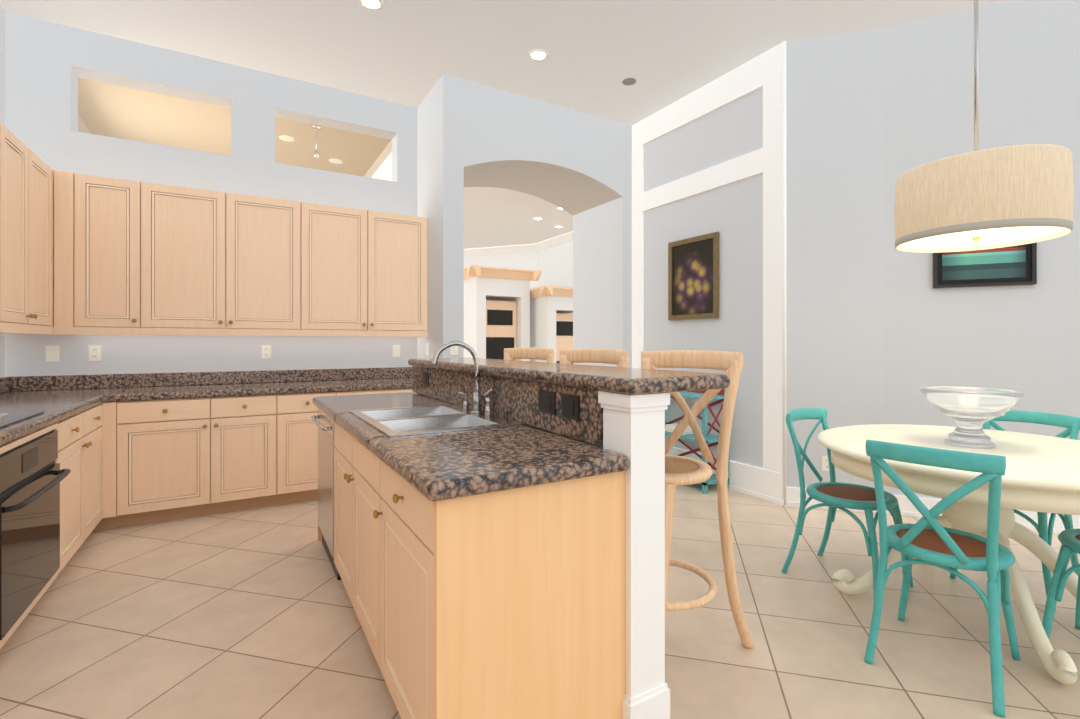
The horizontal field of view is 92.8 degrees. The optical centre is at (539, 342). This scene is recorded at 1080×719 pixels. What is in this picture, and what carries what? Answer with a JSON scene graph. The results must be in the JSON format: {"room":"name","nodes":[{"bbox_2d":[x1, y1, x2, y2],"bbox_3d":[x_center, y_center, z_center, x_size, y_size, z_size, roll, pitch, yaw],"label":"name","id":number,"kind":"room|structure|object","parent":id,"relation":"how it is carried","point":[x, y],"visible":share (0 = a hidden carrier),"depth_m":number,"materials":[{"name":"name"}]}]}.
{"room":"kitchen","nodes":[
{"label":"kitchen","id":0,"kind":"room"},
{"bbox_2d":[0,0,1008,248],"bbox_3d":[1.070,-2.239,4.551,9.700,0.400,15.900,0,0,-30],"label":"ceiling","id":1,"kind":"structure","parent":0,"point":[660,52],"depth_m":4.10,"materials":[{"name":"white paint"}]},
{"bbox_2d":[279,135,294,141],"bbox_3d":[-2.893,-2.334,5.884,0.168,0.007,0.168,0,0,-39],"label":"recessed light","id":2,"kind":"object","parent":1,"relation":"in","point":[285,138],"depth_m":5.88,"materials":[{"name":"white"}]},
{"bbox_2d":[311,125,320,157],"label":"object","id":3,"kind":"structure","parent":1,"relation":"hanging from","point":[316,152],"depth_m":5.57,"materials":[{"name":"white"}]},
{"bbox_2d":[329,159,342,163],"bbox_3d":[-2.627,-2.334,6.618,0.168,0.007,0.168,0,0,15],"label":"recessed light","id":4,"kind":"object","parent":1,"relation":"in","point":[336,161],"depth_m":6.63,"materials":[{"name":"white"}]},
{"bbox_2d":[358,0,383,10],"bbox_3d":[-1.163,-2.335,3.536,0.168,0.007,0.168,0,0,-39],"label":"recessed light","id":5,"kind":"object","parent":1,"relation":"in","point":[370,5],"depth_m":3.55,"materials":[{"name":"white"}]},
{"bbox_2d":[528,49,548,61],"bbox_3d":[-0.013,-2.335,4.185,0.168,0.007,0.168,0,0,-39],"label":"recessed light","id":6,"kind":"object","parent":1,"relation":"in","point":[538,55],"depth_m":4.18,"materials":[{"name":"white"}]},
{"bbox_2d":[622,78,635,84],"bbox_3d":[0.798,-2.335,4.600,0.119,0.007,0.119,0,0,-39],"label":"recessed light","id":7,"kind":"object","parent":1,"relation":"in","point":[628,81],"depth_m":4.60,"materials":[{"name":"white"}]},
{"bbox_2d":[894,0,1073,252],"bbox_3d":[2.064,-1.404,2.433,0.642,1.871,0.642,0,0,-30],"label":"pendant lamp","id":8,"kind":"object","parent":1,"relation":"hanging from","point":[996,197],"visible":1,"depth_m":2.21,"materials":[{"name":"fabric"}]},
{"bbox_2d":[0,484,1079,718],"bbox_3d":[-0.110,1.286,4.787,11.500,0.050,17.500,0,0,-30],"label":"floor","id":9,"kind":"structure","parent":0,"point":[244,614],"depth_m":2.23,"materials":[{"name":"tile"}]},
{"bbox_2d":[0,367,416,648],"bbox_3d":[-1.061,0.750,1.913,2.953,1.020,5.697,0,0,-30],"label":"base cabinet","id":10,"kind":"object","parent":9,"relation":"on","point":[82,458],"visible":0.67,"depth_m":3.56,"materials":[{"name":"brown wood"}]},
{"bbox_2d":[0,429,70,639],"bbox_3d":[-2.175,0.775,2.237,0.103,0.700,0.734,0,0,-30],"label":"oven","id":11,"kind":"object","parent":10,"relation":"in","point":[31,475],"depth_m":2.16,"materials":[{"name":"black glass"}]},
{"bbox_2d":[0,378,412,446],"bbox_3d":[-1.061,0.370,1.913,2.953,0.051,5.697,0,0,-30],"label":"countertop","id":12,"kind":"structure","parent":10,"relation":"on","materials":[{"name":"stone"}]},
{"bbox_2d":[0,411,43,427],"bbox_3d":[-2.461,0.326,2.070,0.500,0.035,0.780,0,0,-30],"label":"cooktop","id":13,"kind":"object","parent":12,"relation":"in","point":[7,420],"depth_m":2.32,"materials":[{"name":"black glass"}]},
{"bbox_2d":[311,365,669,718],"bbox_3d":[-0.518,0.710,2.444,0.827,1.099,2.335,0,0,-30],"label":"kitchen island","id":14,"kind":"object","parent":9,"relation":"on","point":[491,534],"depth_m":1.57,"materials":[{"name":"brown wood"}]},
{"bbox_2d":[311,407,340,579],"bbox_3d":[-1.235,0.831,2.978,0.127,0.858,0.600,0,0,-30],"label":"dishwasher","id":15,"kind":"object","parent":14,"relation":"in","point":[325,424],"depth_m":2.91,"materials":[{"name":"silver metal"}]},
{"bbox_2d":[349,404,523,436],"bbox_3d":[-0.507,0.436,2.355,0.558,0.196,0.796,0,0,-30],"label":"sink","id":16,"kind":"object","parent":14,"relation":"in","point":[447,418],"depth_m":2.35,"materials":[{"name":"silver metal"}]},
{"bbox_2d":[432,341,493,416],"bbox_3d":[-0.379,0.165,2.434,0.278,0.346,0.304,0,0,-30],"label":"faucet","id":17,"kind":"object","parent":14,"relation":"on","point":[483,375],"depth_m":2.46,"materials":[{"name":"silver metal"}]},
{"bbox_2d":[408,357,729,396],"bbox_3d":[-0.117,0.134,2.681,0.485,0.049,2.370,0,0,-30],"label":"island countertop","id":18,"kind":"structure","parent":14,"relation":"on","point":[637,382],"depth_m":1.85,"materials":[{"name":"brown stone"}]},
{"bbox_2d":[504,348,553,362],"bbox_3d":[-0.192,0.651,3.346,0.548,1.236,0.489,0,0,-45],"label":"bar stool","id":19,"kind":"object","parent":9,"relation":"on","point":[547,354],"visible":0.17,"depth_m":3.50,"materials":[{"name":"brown wood"}]},
{"bbox_2d":[559,349,628,367],"bbox_3d":[0.176,0.651,2.716,0.548,1.236,0.489,0,0,-45],"label":"bar stool","id":20,"kind":"object","parent":9,"relation":"on","point":[619,358],"visible":0.21,"depth_m":2.86,"materials":[{"name":"brown wood"}]},
{"bbox_2d":[665,388,728,493],"bbox_3d":[1.303,0.796,4.697,0.302,0.930,0.792,0,0,-30],"label":"shelf unit","id":21,"kind":"object","parent":9,"relation":"on","point":[688,434],"visible":0.27,"depth_m":4.46,"materials":[{"name":"teal wood"}]},
{"bbox_2d":[641,350,753,648],"bbox_3d":[0.529,0.651,2.112,0.548,1.236,0.489,0,0,-45],"label":"bar stool","id":22,"kind":"object","parent":9,"relation":"on","point":[681,470],"visible":0.58,"depth_m":2.05,"materials":[{"name":"brown wood"}]},
{"bbox_2d":[781,408,912,597],"bbox_3d":[1.623,0.823,2.756,0.419,0.884,0.512,0,0,-35],"label":"dining chair","id":23,"kind":"object","parent":9,"relation":"on","point":[833,494],"visible":0.88,"depth_m":2.76,"materials":[{"name":"teal paint"}]},
{"bbox_2d":[864,440,1020,716],"bbox_3d":[1.586,0.822,2.028,0.512,0.884,0.419,0,0,-42],"label":"dining chair","id":24,"kind":"object","parent":9,"relation":"on","point":[933,543],"visible":1,"depth_m":1.91,"materials":[{"name":"teal paint"}]},
{"bbox_2d":[817,424,1079,684],"bbox_3d":[2.064,0.871,2.432,1.330,0.773,1.330,0,0,-30],"label":"dining table","id":25,"kind":"object","parent":9,"relation":"on","point":[1042,473],"visible":0.62,"depth_m":2.24,"materials":[{"name":"beige paint"}]},
{"bbox_2d":[919,386,1024,447],"bbox_3d":[2.037,0.351,2.439,0.384,0.262,0.384,0,0,-30],"label":"glass bowl","id":26,"kind":"object","parent":25,"relation":"on","point":[970,411],"visible":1,"depth_m":2.37,"materials":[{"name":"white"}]},
{"bbox_2d":[950,410,1079,610],"bbox_3d":[2.518,0.823,2.719,0.512,0.884,0.419,0,0,-32],"label":"dining chair","id":27,"kind":"object","parent":9,"relation":"on","point":[1042,527],"visible":0.31,"depth_m":2.67,"materials":[{"name":"teal paint"}]},
{"bbox_2d":[1042,529,1079,639],"bbox_3d":[2.319,0.822,1.959,0.419,0.884,0.512,0,0,-28],"label":"dining chair","id":28,"kind":"object","parent":9,"relation":"on","point":[1069,539],"visible":0.96,"depth_m":2.06,"materials":[{"name":"teal paint"}]},
{"bbox_2d":[0,0,1079,498],"bbox_3d":[0.707,-0.540,4.060,8.419,3.600,15.420,0,0,-30],"label":"wall","id":29,"kind":"structure","parent":0,"point":[880,328],"depth_m":3.96,"materials":[{"name":"grey paint"}]},
{"bbox_2d":[0,122,11,325],"bbox_3d":[-2.806,-0.645,2.297,0.327,1.069,0.964,0,0,-30],"label":"upper cabinet","id":30,"kind":"object","parent":29,"relation":"attached to","point":[5,134],"depth_m":2.81,"materials":[{"name":"brown wood"}]},
{"bbox_2d":[0,133,55,329],"bbox_3d":[-3.229,-0.645,3.022,0.327,1.069,0.963,0,0,-30],"label":"upper cabinet","id":31,"kind":"object","parent":29,"relation":"attached to","point":[33,181],"depth_m":3.19,"materials":[{"name":"brown wood"}]},
{"bbox_2d":[46,346,58,361],"bbox_3d":[-3.557,0.080,3.748,0.072,0.115,0.014,0,0,-30],"label":"outlet","id":32,"kind":"object","parent":29,"relation":"attached to","point":[52,353],"depth_m":3.75,"materials":[{"name":"white plastic"}]},
{"bbox_2d":[89,346,100,360],"bbox_3d":[-3.351,0.080,3.872,0.072,0.115,0.009,0,0,-30],"label":"outlet","id":33,"kind":"object","parent":29,"relation":"attached to","point":[94,351],"depth_m":3.87,"materials":[{"name":"white plastic"}]},
{"bbox_2d":[56,170,151,329],"bbox_3d":[-3.178,-0.645,3.772,0.558,1.069,0.352,0,0,-30],"label":"upper cabinet","id":34,"kind":"object","parent":29,"relation":"attached to","point":[82,254],"depth_m":3.65,"materials":[{"name":"brown wood"}]},
{"bbox_2d":[0,367,412,392],"bbox_3d":[-1.061,0.292,1.913,2.953,0.104,5.697,0,0,-30],"label":"backsplash","id":35,"kind":"structure","parent":29,"relation":"attached to","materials":[{"name":"stone"}]},
{"bbox_2d":[152,183,311,333],"bbox_3d":[-2.537,-0.645,4.161,1.190,1.069,0.327,0,0,-30],"label":"upper cabinet","id":36,"kind":"object","parent":29,"relation":"attached to","point":[221,260],"depth_m":4.04,"materials":[{"name":"brown wood"}]},
{"bbox_2d":[262,345,270,358],"bbox_3d":[-2.367,0.081,4.447,0.072,0.115,0.009,0,0,-30],"label":"outlet","id":37,"kind":"object","parent":29,"relation":"attached to","point":[266,349],"depth_m":4.44,"materials":[{"name":"white plastic"}]},
{"bbox_2d":[308,203,427,333],"bbox_3d":[-1.635,-0.644,4.688,1.147,1.069,0.327,0,0,-30],"label":"upper cabinet","id":38,"kind":"object","parent":29,"relation":"attached to","point":[369,268],"depth_m":4.56,"materials":[{"name":"brown wood"}]},
{"bbox_2d":[393,345,399,356],"bbox_3d":[-1.398,0.081,5.009,0.072,0.115,0.014,0,0,-30],"label":"outlet","id":39,"kind":"object","parent":29,"relation":"attached to","point":[396,348],"depth_m":5.01,"materials":[{"name":"white plastic"}]},
{"bbox_2d":[426,343,428,354],"bbox_3d":[-1.062,0.061,4.833,0.014,0.115,0.072,0,0,-30],"label":"outlet","id":40,"kind":"object","parent":29,"relation":"attached to","point":[427,344],"depth_m":4.83,"materials":[{"name":"white plastic"}]},
{"bbox_2d":[450,346,457,354],"bbox_3d":[-0.752,0.051,4.518,0.072,0.115,0.014,0,0,-30],"label":"outlet","id":41,"kind":"object","parent":29,"relation":"attached to","point":[454,349],"depth_m":4.52,"materials":[{"name":"white plastic"}]},
{"bbox_2d":[464,265,572,363],"bbox_3d":[-0.193,0.032,8.676,2.280,2.460,1.200,0,0,-30],"label":"built-in cabinet","id":42,"kind":"object","parent":29,"relation":"attached to","point":[506,308],"visible":0.5,"depth_m":7.88,"materials":[{"name":"white wood"}]},
{"bbox_2d":[668,232,718,319],"bbox_3d":[1.423,-0.599,4.803,0.026,0.760,0.600,0,0,-30],"label":"picture","id":43,"kind":"object","parent":29,"relation":"attached to","point":[693,277],"visible":0.9,"depth_m":4.78,"materials":[{"name":"gold metal"}]},
{"bbox_2d":[464,41,1079,533],"bbox_3d":[1.315,-0.538,5.961,5.254,3.599,12.510,0,0,-30],"label":"trim","id":44,"kind":"structure","parent":29,"relation":"attached to","point":[766,69],"depth_m":4.15,"materials":[{"name":"white wood"}]},
{"bbox_2d":[822,456,828,470],"bbox_3d":[2.189,0.920,3.916,0.072,0.115,0.010,0,0,15],"label":"outlet","id":45,"kind":"object","parent":29,"relation":"attached to","point":[825,464],"depth_m":3.92,"materials":[{"name":"white plastic"}]},
{"bbox_2d":[933,242,1036,287],"bbox_3d":[3.067,-0.545,3.561,0.560,0.310,0.026,0,0,25],"label":"framed picture","id":46,"kind":"object","parent":29,"relation":"attached to","point":[1010,266],"visible":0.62,"depth_m":3.55,"materials":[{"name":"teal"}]}
]}

